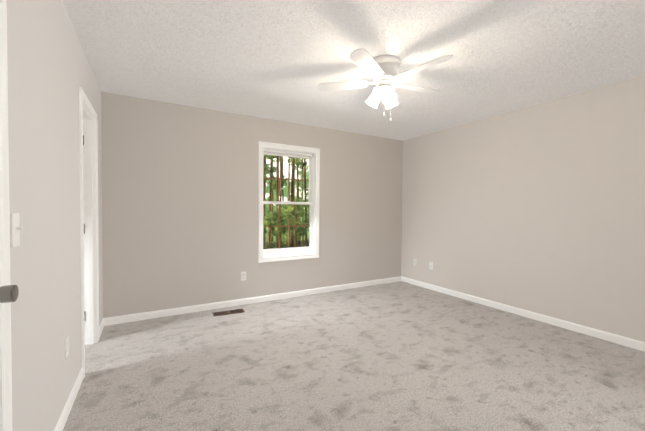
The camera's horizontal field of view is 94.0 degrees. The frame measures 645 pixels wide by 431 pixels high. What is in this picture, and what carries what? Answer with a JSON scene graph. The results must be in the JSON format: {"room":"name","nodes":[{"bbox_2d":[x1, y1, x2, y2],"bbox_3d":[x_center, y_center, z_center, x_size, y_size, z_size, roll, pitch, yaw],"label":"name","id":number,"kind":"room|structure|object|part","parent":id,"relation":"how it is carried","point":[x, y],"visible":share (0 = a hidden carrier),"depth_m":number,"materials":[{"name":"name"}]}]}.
{"room":"empty bedroom","nodes":[
{"label":"empty bedroom","id":0,"kind":"room"},
{"bbox_2d":[7,0,102,430],"bbox_3d":[-1.293,-0.017,1.256,0.115,2.440,4.266,0,1,-30],"label":"wall","id":1,"kind":"structure","parent":0,"point":[50,72],"depth_m":1.46,"materials":[{"name":"paint"}]},
{"bbox_2d":[0,0,12,430],"bbox_3d":[-0.914,0.172,0.613,0.134,2.092,0.929,0,1,-30],"label":"door frame","id":2,"kind":"structure","parent":1,"relation":"attached to","point":[5,375],"depth_m":1.02,"materials":[{"name":"white wood"}]},
{"bbox_2d":[0,285,18,302],"bbox_3d":[-0.862,0.199,0.644,0.108,2.014,0.798,0,1,-30],"label":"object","id":3,"kind":"structure","parent":1,"relation":"in","point":[9,293],"depth_m":0.94,"materials":[{"name":"grey metal"}]},
{"bbox_2d":[11,213,21,246],"bbox_3d":[-1.141,0.053,1.129,0.021,0.124,0.070,0,1,-30],"label":"light switch","id":4,"kind":"object","parent":1,"relation":"attached to","point":[15,229],"visible":1,"depth_m":1.12,"materials":[{"name":"white plastic"}]},
{"bbox_2d":[65,336,68,358],"bbox_3d":[-1.527,0.786,1.798,0.007,0.115,0.070,0,1,-30],"label":"electrical outlet","id":5,"kind":"object","parent":1,"relation":"attached to","point":[66,346],"visible":1,"depth_m":1.78,"materials":[{"name":"white plastic"}]},
{"bbox_2d":[54,367,83,430],"bbox_3d":[-1.423,1.154,1.623,0.013,0.082,1.285,0,1,-30],"label":"baseboard","id":6,"kind":"structure","parent":1,"relation":"attached to","point":[62,420],"depth_m":1.83,"materials":[{"name":"white"}]},
{"bbox_2d":[79,87,98,377],"bbox_3d":[-1.964,0.126,2.451,0.138,2.097,0.724,0,1,-30],"label":"door frame","id":7,"kind":"structure","parent":1,"relation":"attached to","point":[88,161],"depth_m":2.71,"materials":[{"name":"white wood"}]},
{"bbox_2d":[99,318,105,337],"bbox_3d":[-2.193,1.122,2.975,0.013,0.082,0.365,0,1,-30],"label":"baseboard","id":8,"kind":"structure","parent":1,"relation":"attached to","point":[103,323],"depth_m":3.03,"materials":[{"name":"white"}]},
{"bbox_2d":[101,92,402,317],"bbox_3d":[-1.516,-0.067,3.687,6.803,2.440,0.180,0,1,-30],"label":"wall","id":9,"kind":"structure","parent":0,"point":[179,205],"depth_m":3.69,"materials":[{"name":"paint"}]},
{"bbox_2d":[241,271,245,280],"bbox_3d":[-1.018,0.783,3.883,0.070,0.115,0.007,0,1,-30],"label":"electrical outlet","id":10,"kind":"object","parent":9,"relation":"attached to","point":[243,276],"visible":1,"depth_m":3.88,"materials":[{"name":"white plastic"}]},
{"bbox_2d":[106,276,401,325],"bbox_3d":[-0.470,1.109,4.200,4.220,0.082,0.013,0,1,-30],"label":"baseboard","id":11,"kind":"structure","parent":9,"relation":"attached to","point":[230,303],"depth_m":3.83,"materials":[{"name":"white"}]},
{"bbox_2d":[258,141,319,262],"bbox_3d":[-0.488,-0.176,4.260,0.914,1.600,0.198,0,1,-30],"label":"window","id":12,"kind":"structure","parent":9,"relation":"in","point":[284,251],"depth_m":4.29,"materials":[{"name":"white plastic"}]},
{"bbox_2d":[62,0,644,140],"bbox_3d":[-0.424,-1.292,1.759,6.803,0.100,4.561,0,1,-30],"label":"ceiling","id":13,"kind":"structure","parent":0,"point":[280,60],"depth_m":2.31,"materials":[{"name":"white paint"}]},
{"bbox_2d":[317,48,452,120],"bbox_3d":[0.543,-1.008,2.461,1.064,0.482,1.075,0,1,-30],"label":"fan light","id":14,"kind":"object","parent":13,"relation":"hanging from","point":[381,71],"visible":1,"depth_m":2.39,"materials":[{"name":"white"}]},
{"bbox_3d":[0.525,-0.954,2.464,0.275,0.129,0.281,0,1,-30],"label":"lamp shade","id":15,"kind":"part","parent":14,"relation":"part of","materials":[{"name":"white glass"}]},
{"bbox_2d":[63,281,644,430],"bbox_3d":[-0.440,1.248,1.809,6.803,0.100,4.561,0,1,-30],"label":"floor","id":16,"kind":"structure","parent":0,"point":[398,356],"depth_m":2.30,"materials":[{"name":"carpet"}]},
{"bbox_2d":[212,308,244,316],"bbox_3d":[-1.118,1.152,3.585,0.355,0.013,0.125,0,1,-26],"label":"air vent register","id":17,"kind":"object","parent":16,"relation":"on","point":[235,311],"visible":1,"depth_m":3.58,"materials":[{"name":"black metal"}]},
{"bbox_2d":[401,75,644,341],"bbox_3d":[2.490,-0.035,3.412,0.115,2.440,4.266,0,1,-30],"label":"wall","id":18,"kind":"structure","parent":0,"point":[539,208],"depth_m":3.35,"materials":[{"name":"paint"}]},
{"bbox_2d":[429,262,432,269],"bbox_3d":[1.694,0.783,4.691,0.007,0.115,0.070,0,1,-30],"label":"electrical outlet","id":19,"kind":"object","parent":18,"relation":"attached to","point":[431,265],"visible":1,"depth_m":4.68,"materials":[{"name":"white plastic"}]},
{"bbox_2d":[402,277,644,351],"bbox_3d":[2.427,1.144,3.403,0.013,0.082,4.266,0,1,-30],"label":"baseboard","id":20,"kind":"structure","parent":18,"relation":"attached to","point":[568,325],"depth_m":3.35,"materials":[{"name":"white"}]},
{"label":"outside","id":21,"kind":"structure","parent":0,"visible":0},
{"bbox_2d":[263,155,308,241],"bbox_3d":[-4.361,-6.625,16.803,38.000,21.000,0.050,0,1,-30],"label":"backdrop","id":22,"kind":"structure","parent":21,"point":[285,168],"depth_m":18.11,"materials":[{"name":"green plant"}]},
{"bbox_2d":[265,240,308,248],"bbox_3d":[-1.232,1.729,11.380,38.000,0.050,12.810,0,1,-30],"label":"ground","id":23,"kind":"structure","parent":21,"point":[290,244],"depth_m":16.98,"materials":[{"name":"green"}]},
{"bbox_2d":[263,155,309,248],"bbox_3d":[-1.624,-5.302,12.558,5.460,14.002,9.166,0,1,-30],"label":"trees","id":24,"kind":"object","parent":23,"relation":"on","point":[287,215],"depth_m":11.96,"materials":[{"name":"green plant"}]}
]}

